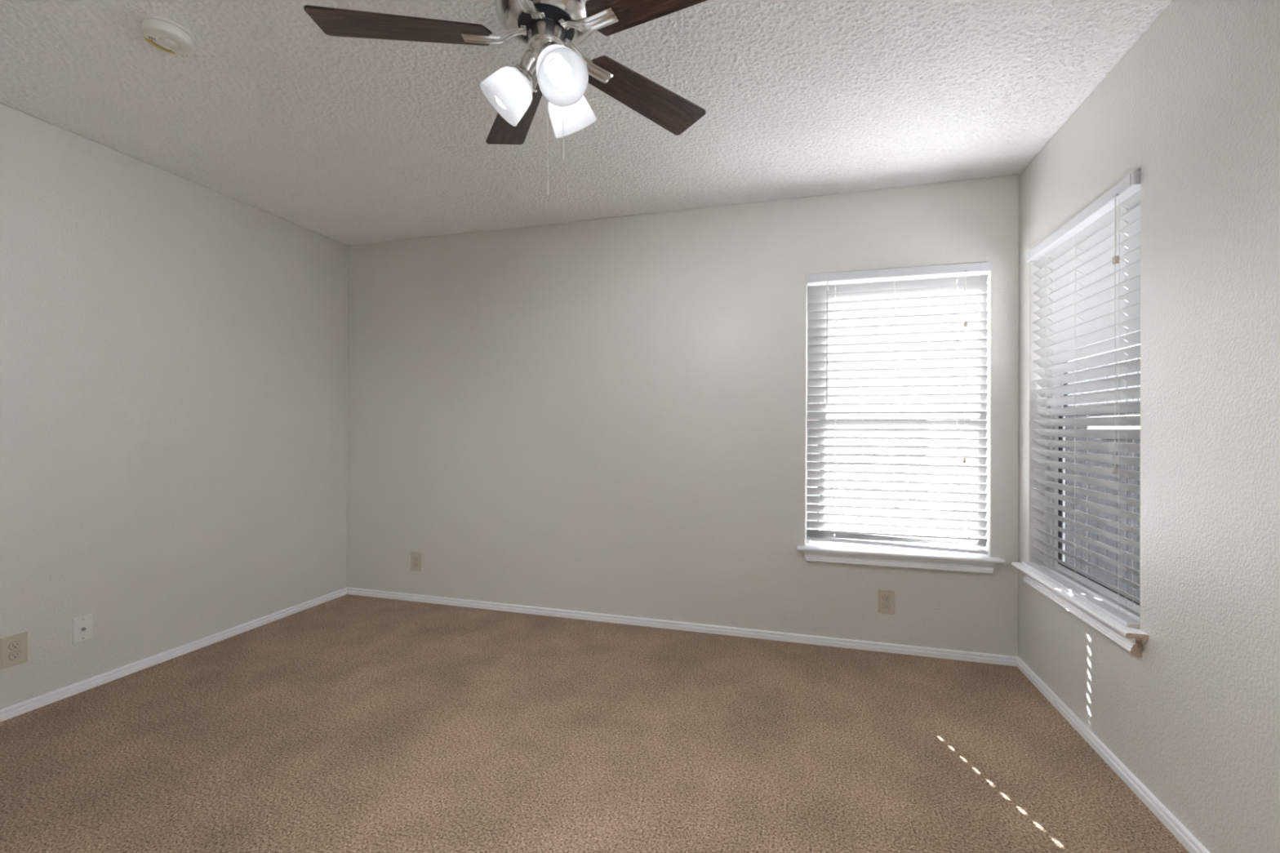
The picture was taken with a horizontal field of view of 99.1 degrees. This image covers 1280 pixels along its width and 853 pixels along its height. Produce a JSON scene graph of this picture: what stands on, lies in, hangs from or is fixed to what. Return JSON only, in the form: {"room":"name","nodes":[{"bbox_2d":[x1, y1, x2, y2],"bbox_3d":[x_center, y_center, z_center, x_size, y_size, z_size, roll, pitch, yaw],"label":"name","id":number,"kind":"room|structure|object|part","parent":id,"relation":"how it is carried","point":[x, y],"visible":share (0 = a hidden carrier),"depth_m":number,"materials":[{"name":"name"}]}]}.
{"room":"empty bedroom","nodes":[
{"label":"empty bedroom","id":0,"kind":"room"},
{"bbox_2d":[0,102,348,709],"bbox_3d":[-2.736,-0.059,1.662,0.140,2.440,4.540,0,0,16],"label":"wall","id":1,"kind":"structure","parent":0,"point":[174,348],"depth_m":2.65,"materials":[{"name":"white paint"}]},
{"bbox_2d":[0,631,27,669],"bbox_3d":[-2.511,0.899,2.193,0.008,0.124,0.080,0,0,16],"label":"wall outlet","id":2,"kind":"object","parent":1,"relation":"attached to","point":[13,648],"visible":1,"depth_m":2.19,"materials":[{"name":"beige plastic"}]},
{"bbox_2d":[8,650,21,659],"bbox_3d":[-2.509,0.918,2.192,0.003,0.030,0.036,0,0,16],"label":"receptacle","id":3,"kind":"object","parent":2,"relation":"attached to","point":[13,655],"depth_m":2.19,"materials":[{"name":"grey plastic"}]},
{"bbox_2d":[8,640,21,650],"bbox_3d":[-2.509,0.879,2.192,0.001,0.030,0.036,0,0,16],"label":"receptacle","id":4,"kind":"object","parent":2,"relation":"attached to","point":[13,645],"depth_m":2.19,"materials":[{"name":"grey plastic"}]},
{"bbox_2d":[71,613,93,644],"bbox_3d":[-2.446,0.891,2.402,0.018,0.114,0.071,0,0,16],"label":"cable wall plate","id":5,"kind":"object","parent":1,"relation":"attached to","point":[82,626],"visible":1,"depth_m":2.40,"materials":[{"name":"white plastic"}]},
{"bbox_2d":[0,587,346,722],"bbox_3d":[-2.649,1.139,1.705,0.012,0.044,4.400,0,0,16],"label":"baseboard","id":6,"kind":"structure","parent":1,"relation":"attached to","point":[15,710],"depth_m":2.65,"materials":[{"name":"white paint"}]},
{"bbox_2d":[0,0,1173,245],"bbox_3d":[-0.681,-1.338,1.153,4.362,0.147,4.680,0,0,16],"label":"ceiling","id":7,"kind":"structure","parent":0,"point":[348,140],"depth_m":2.12,"materials":[{"name":"white paint"}]},
{"bbox_2d":[140,14,194,54],"bbox_3d":[-1.513,-1.251,1.751,0.131,0.047,0.131,0,0,16],"label":"smoke detector","id":8,"kind":"object","parent":7,"relation":"attached to","point":[165,33],"visible":1,"depth_m":1.73,"materials":[{"name":"white plastic"}]},
{"bbox_2d":[303,0,706,195],"bbox_3d":[-0.238,-0.940,1.373,1.094,0.658,1.068,0,0,16],"label":"ceiling fan","id":9,"kind":"object","parent":7,"relation":"hanging from","point":[553,66],"visible":1,"depth_m":1.37,"materials":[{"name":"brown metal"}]},
{"bbox_3d":[-0.585,-0.992,1.362,0.426,0.006,0.132,0,11,-7],"label":"fan blade","id":10,"kind":"part","parent":9,"relation":"part of","materials":[{"name":"brown wood"}]},
{"bbox_3d":[-0.368,-0.997,1.389,0.158,0.041,0.039,0,0,-7],"label":"blade arm","id":11,"kind":"part","parent":9,"relation":"part of","materials":[{"name":"silver metal"}]},
{"bbox_3d":[-0.334,-0.860,1.401,0.076,0.079,0.057,0,0,16],"label":"light bulb","id":12,"kind":"part","parent":9,"relation":"part of","materials":[{"name":"white glass"}]},
{"bbox_3d":[-0.345,-0.849,1.400,0.132,0.131,0.122,0,0,16],"label":"lamp shade","id":13,"kind":"part","parent":9,"relation":"part of","materials":[{"name":"white glass"}]},
{"bbox_3d":[-0.386,-0.990,1.718,0.132,0.006,0.426,-12,5,-24],"label":"fan blade","id":14,"kind":"part","parent":9,"relation":"part of","materials":[{"name":"brown wood"}]},
{"bbox_3d":[-0.282,-0.925,1.405,0.063,0.088,0.054,0,0,16],"label":"lamp arm","id":15,"kind":"part","parent":9,"relation":"part of","materials":[{"name":"silver metal"}]},
{"bbox_3d":[-0.267,-0.997,1.276,0.039,0.041,0.158,0,0,11],"label":"blade arm","id":16,"kind":"part","parent":9,"relation":"part of","materials":[{"name":"silver metal"}]},
{"bbox_3d":[-0.293,-0.996,1.520,0.039,0.041,0.158,0,0,-25],"label":"blade arm","id":17,"kind":"part","parent":9,"relation":"part of","materials":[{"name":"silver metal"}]},
{"bbox_3d":[-0.244,-0.802,1.442,0.002,0.305,0.002,0,0,16],"label":"pull chain","id":18,"kind":"part","parent":9,"relation":"part of","materials":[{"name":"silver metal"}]},
{"bbox_3d":[-0.221,-0.925,1.365,0.051,0.088,0.063,0,0,-24],"label":"lamp arm","id":19,"kind":"part","parent":9,"relation":"part of","materials":[{"name":"silver metal"}]},
{"bbox_2d":[543,53,564,75],"bbox_3d":[-0.210,-0.889,1.347,0.049,0.039,0.049,0,0,16],"label":"bulb","id":20,"kind":"object","parent":9,"relation":"attached to","point":[551,57],"depth_m":1.33,"materials":[{"name":"white glass"}]},
{"bbox_3d":[-0.195,-0.859,1.319,0.067,0.079,0.068,0,0,16],"label":"light bulb","id":21,"kind":"part","parent":9,"relation":"part of","materials":[{"name":"white glass"}]},
{"bbox_3d":[-0.189,-0.848,1.309,0.132,0.131,0.132,0,0,16],"label":"lamp shade","id":22,"kind":"part","parent":9,"relation":"part of","materials":[{"name":"white glass"}]},
{"bbox_3d":[-0.183,-0.848,1.489,0.122,0.131,0.132,0,0,16],"label":"lamp shade","id":23,"kind":"part","parent":9,"relation":"part of","materials":[{"name":"white glass"}]},
{"bbox_3d":[-0.128,-0.996,1.338,0.158,0.041,0.039,0,0,29],"label":"blade arm","id":24,"kind":"part","parent":9,"relation":"part of","materials":[{"name":"silver metal"}]},
{"bbox_3d":[-0.145,-0.996,1.489,0.158,0.041,0.039,0,0,-43],"label":"blade arm","id":25,"kind":"part","parent":9,"relation":"part of","materials":[{"name":"silver metal"}]},
{"bbox_3d":[0.063,-0.990,1.233,0.426,0.006,0.132,0,-12,29],"label":"fan blade","id":26,"kind":"part","parent":9,"relation":"part of","materials":[{"name":"brown wood"}]},
{"bbox_3d":[0.015,-0.989,1.638,0.426,0.006,0.132,0,-12,-43],"label":"fan blade","id":27,"kind":"part","parent":9,"relation":"part of","materials":[{"name":"brown wood"}]},
{"bbox_2d":[0,594,1189,852],"bbox_3d":[-0.693,1.239,1.147,4.362,0.140,4.680,0,0,16],"label":"floor","id":28,"kind":"structure","parent":0,"point":[348,723],"depth_m":1.98,"materials":[{"name":"carpet"}]},
{"bbox_2d":[346,173,1019,657],"bbox_3d":[-0.132,-0.043,3.352,4.222,2.440,0.140,0,0,16],"label":"wall","id":29,"kind":"structure","parent":0,"point":[605,415],"depth_m":3.23,"materials":[{"name":"white paint"}]},
{"bbox_2d":[410,551,421,571],"bbox_3d":[-1.504,0.907,3.663,0.080,0.124,0.008,0,0,16],"label":"wall outlet","id":30,"kind":"object","parent":29,"relation":"attached to","point":[415,557],"visible":1,"depth_m":3.66,"materials":[{"name":"beige plastic"}]},
{"bbox_2d":[346,586,1017,666],"bbox_3d":[-0.090,1.155,3.256,4.082,0.044,0.012,0,0,16],"label":"baseboard","id":31,"kind":"structure","parent":29,"relation":"attached to","point":[1001,660],"depth_m":3.11,"materials":[{"name":"white paint"}]},
{"bbox_2d":[878,589,894,613],"bbox_3d":[1.292,0.920,2.865,0.080,0.124,0.008,0,0,16],"label":"wall outlet","id":32,"kind":"object","parent":29,"relation":"attached to","point":[886,597],"visible":1,"depth_m":2.86,"materials":[{"name":"beige plastic"}]},
{"bbox_2d":[882,602,890,608],"bbox_3d":[1.292,0.940,2.863,0.036,0.030,0.001,0,0,16],"label":"receptacle","id":33,"kind":"object","parent":32,"relation":"attached to","point":[885,605],"depth_m":2.86,"materials":[{"name":"grey plastic"}]},
{"bbox_2d":[882,595,890,601],"bbox_3d":[1.292,0.901,2.863,0.036,0.030,0.001,0,0,16],"label":"receptacle","id":34,"kind":"object","parent":32,"relation":"attached to","point":[885,597],"depth_m":2.86,"materials":[{"name":"grey plastic"}]},
{"bbox_2d":[805,273,985,551],"bbox_3d":[1.363,-0.068,2.967,0.887,1.519,0.050,0,0,16],"label":"window","id":35,"kind":"structure","parent":29,"relation":"in","point":[806,386],"depth_m":2.99,"materials":[{"name":"white"}]},
{"bbox_3d":[1.367,-0.423,2.979,0.825,0.748,0.018,0,0,16],"label":"sash","id":36,"kind":"part","parent":35,"relation":"part of","materials":[{"name":"white"}]},
{"bbox_3d":[1.359,0.288,2.958,0.825,0.748,0.018,0,0,16],"label":"sash","id":37,"kind":"part","parent":35,"relation":"part of","materials":[{"name":"white"}]},
{"bbox_2d":[806,262,991,554],"bbox_3d":[1.337,-0.091,2.875,0.887,1.468,0.089,0,0,16],"label":"window blind","id":38,"kind":"object","parent":35,"relation":"attached to","point":[881,327],"visible":1,"depth_m":2.88,"materials":[{"name":"white plastic"}]},
{"bbox_3d":[1.059,-0.086,2.970,0.004,1.401,0.052,0,0,16],"label":"ladder cord","id":39,"kind":"part","parent":38,"relation":"part of","materials":[{"name":"white fabric"}]},
{"bbox_3d":[1.063,-0.087,2.970,0.001,1.398,0.002,0,0,16],"label":"lift cord","id":40,"kind":"part","parent":38,"relation":"part of","materials":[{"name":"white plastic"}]},
{"bbox_3d":[1.342,-0.082,2.890,0.004,1.408,0.053,0,0,16],"label":"ladder cord","id":41,"kind":"part","parent":38,"relation":"part of","materials":[{"name":"white fabric"}]},
{"bbox_3d":[1.338,0.625,2.889,0.872,0.015,0.050,2,0,16],"label":"rail","id":42,"kind":"part","parent":38,"relation":"part of","materials":[{"name":"white plastic"}]},
{"bbox_3d":[1.627,-0.077,2.809,0.004,1.414,0.053,0,0,16],"label":"ladder cord","id":43,"kind":"part","parent":38,"relation":"part of","materials":[{"name":"white fabric"}]},
{"bbox_3d":[1.631,-0.079,2.808,0.001,1.412,0.002,0,0,16],"label":"lift cord","id":44,"kind":"part","parent":38,"relation":"part of","materials":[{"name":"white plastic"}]},
{"bbox_3d":[1.637,-0.311,2.754,0.002,0.942,0.002,0,0,16],"label":"pull cord","id":45,"kind":"part","parent":38,"relation":"part of","materials":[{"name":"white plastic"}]},
{"bbox_3d":[1.642,-0.654,2.754,0.006,0.256,0.002,0,0,16],"label":"pull cord","id":46,"kind":"part","parent":38,"relation":"part of","materials":[{"name":"white fabric"}]},
{"bbox_2d":[797,542,1005,573],"bbox_3d":[1.335,0.695,2.871,0.977,0.082,0.146,0,0,16],"label":"window sill","id":47,"kind":"structure","parent":29,"relation":"attached to","point":[932,560],"depth_m":2.83,"materials":[{"name":"white paint"}]},
{"bbox_2d":[1017,0,1279,852],"bbox_3d":[1.343,-0.044,0.571,0.140,2.440,4.680,0,0,16],"label":"wall","id":48,"kind":"structure","parent":0,"point":[1193,106],"depth_m":1.51,"materials":[{"name":"white paint"}]},
{"bbox_2d":[1011,562,1148,657],"bbox_3d":[1.735,0.695,2.163,0.146,0.082,0.952,0,0,16],"label":"window sill","id":49,"kind":"structure","parent":48,"relation":"attached to","point":[1130,639],"depth_m":2.01,"materials":[{"name":"white paint"}]},
{"bbox_2d":[1049,206,1140,613],"bbox_3d":[1.834,-0.070,2.147,0.050,1.523,0.867,0,0,16],"label":"window","id":50,"kind":"structure","parent":48,"relation":"in","point":[1102,588],"depth_m":2.24,"materials":[{"name":"white"}]},
{"bbox_3d":[1.847,-0.426,2.145,0.018,0.750,0.805,0,0,16],"label":"sash","id":51,"kind":"part","parent":50,"relation":"part of","materials":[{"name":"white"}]},
{"bbox_2d":[1022,170,1141,627],"bbox_3d":[1.738,-0.086,2.175,0.089,1.479,0.867,0,0,16],"label":"window blind","id":52,"kind":"object","parent":50,"relation":"attached to","point":[1083,293],"visible":0.93,"depth_m":2.08,"materials":[{"name":"white plastic"}]},
{"bbox_3d":[1.819,-0.070,2.452,0.082,1.430,0.004,0,0,16],"label":"ladder cord","id":53,"kind":"part","parent":52,"relation":"part of","materials":[{"name":"white fabric"}]},
{"bbox_3d":[1.820,-0.071,2.447,0.036,1.427,0.001,0,0,16],"label":"lift cord","id":54,"kind":"part","parent":52,"relation":"part of","materials":[{"name":"white fabric"}]},
{"bbox_3d":[1.743,-0.071,2.188,0.082,1.430,0.004,0,0,16],"label":"ladder cord","id":55,"kind":"part","parent":52,"relation":"part of","materials":[{"name":"white fabric"}]},
{"bbox_3d":[1.722,0.646,2.176,0.050,0.015,0.852,0,0,16],"label":"rail","id":56,"kind":"part","parent":52,"relation":"part of","materials":[{"name":"white plastic"}]},
{"bbox_3d":[1.618,-0.323,1.861,0.002,0.922,0.002,0,0,16],"label":"pull cord","id":57,"kind":"part","parent":52,"relation":"part of","materials":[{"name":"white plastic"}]},
{"bbox_3d":[1.619,-0.681,1.859,0.002,0.208,0.006,0,0,16],"label":"pull cord","id":58,"kind":"part","parent":52,"relation":"part of","materials":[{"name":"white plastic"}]},
{"bbox_3d":[1.660,-0.073,1.888,0.036,1.427,0.001,0,0,16],"label":"lift cord","id":59,"kind":"part","parent":52,"relation":"part of","materials":[{"name":"white fabric"}]},
{"bbox_3d":[1.659,-0.072,1.892,0.082,1.430,0.004,0,0,16],"label":"ladder cord","id":60,"kind":"part","parent":52,"relation":"part of","materials":[{"name":"white fabric"}]},
{"bbox_3d":[1.824,0.287,2.148,0.018,0.750,0.805,0,0,16],"label":"sash","id":61,"kind":"part","parent":50,"relation":"part of","materials":[{"name":"white"}]},
{"bbox_2d":[1017,657,1209,852],"bbox_3d":[1.417,1.156,1.122,0.012,0.044,3.290,0,0,16],"label":"baseboard","id":62,"kind":"structure","parent":48,"relation":"attached to","point":[1180,833],"depth_m":1.83,"materials":[{"name":"white paint"}]},
{"label":"outside","id":63,"kind":"structure","parent":0,"visible":0},
{"bbox_2d":[818,470,968,542],"bbox_3d":[0.419,1.459,5.196,32.000,0.150,32.000,0,0,16],"label":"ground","id":64,"kind":"structure","parent":63,"point":[819,470],"depth_m":8.09,"materials":[{"name":"grey"}]},
{"bbox_2d":[810,406,928,507],"bbox_3d":[1.003,0.520,10.508,8.200,1.762,0.150,0,0,16],"label":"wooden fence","id":65,"kind":"object","parent":64,"relation":"on","point":[834,406],"visible":0.03,"depth_m":9.55,"materials":[{"name":"grey wood"}]},
{"bbox_2d":[941,357,1140,511],"bbox_3d":[4.260,0.406,5.352,0.150,1.992,9.600,0,0,16],"label":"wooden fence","id":66,"kind":"object","parent":64,"relation":"on","point":[1136,372],"visible":0.02,"depth_m":5.06,"materials":[{"name":"grey wood"}]}
]}

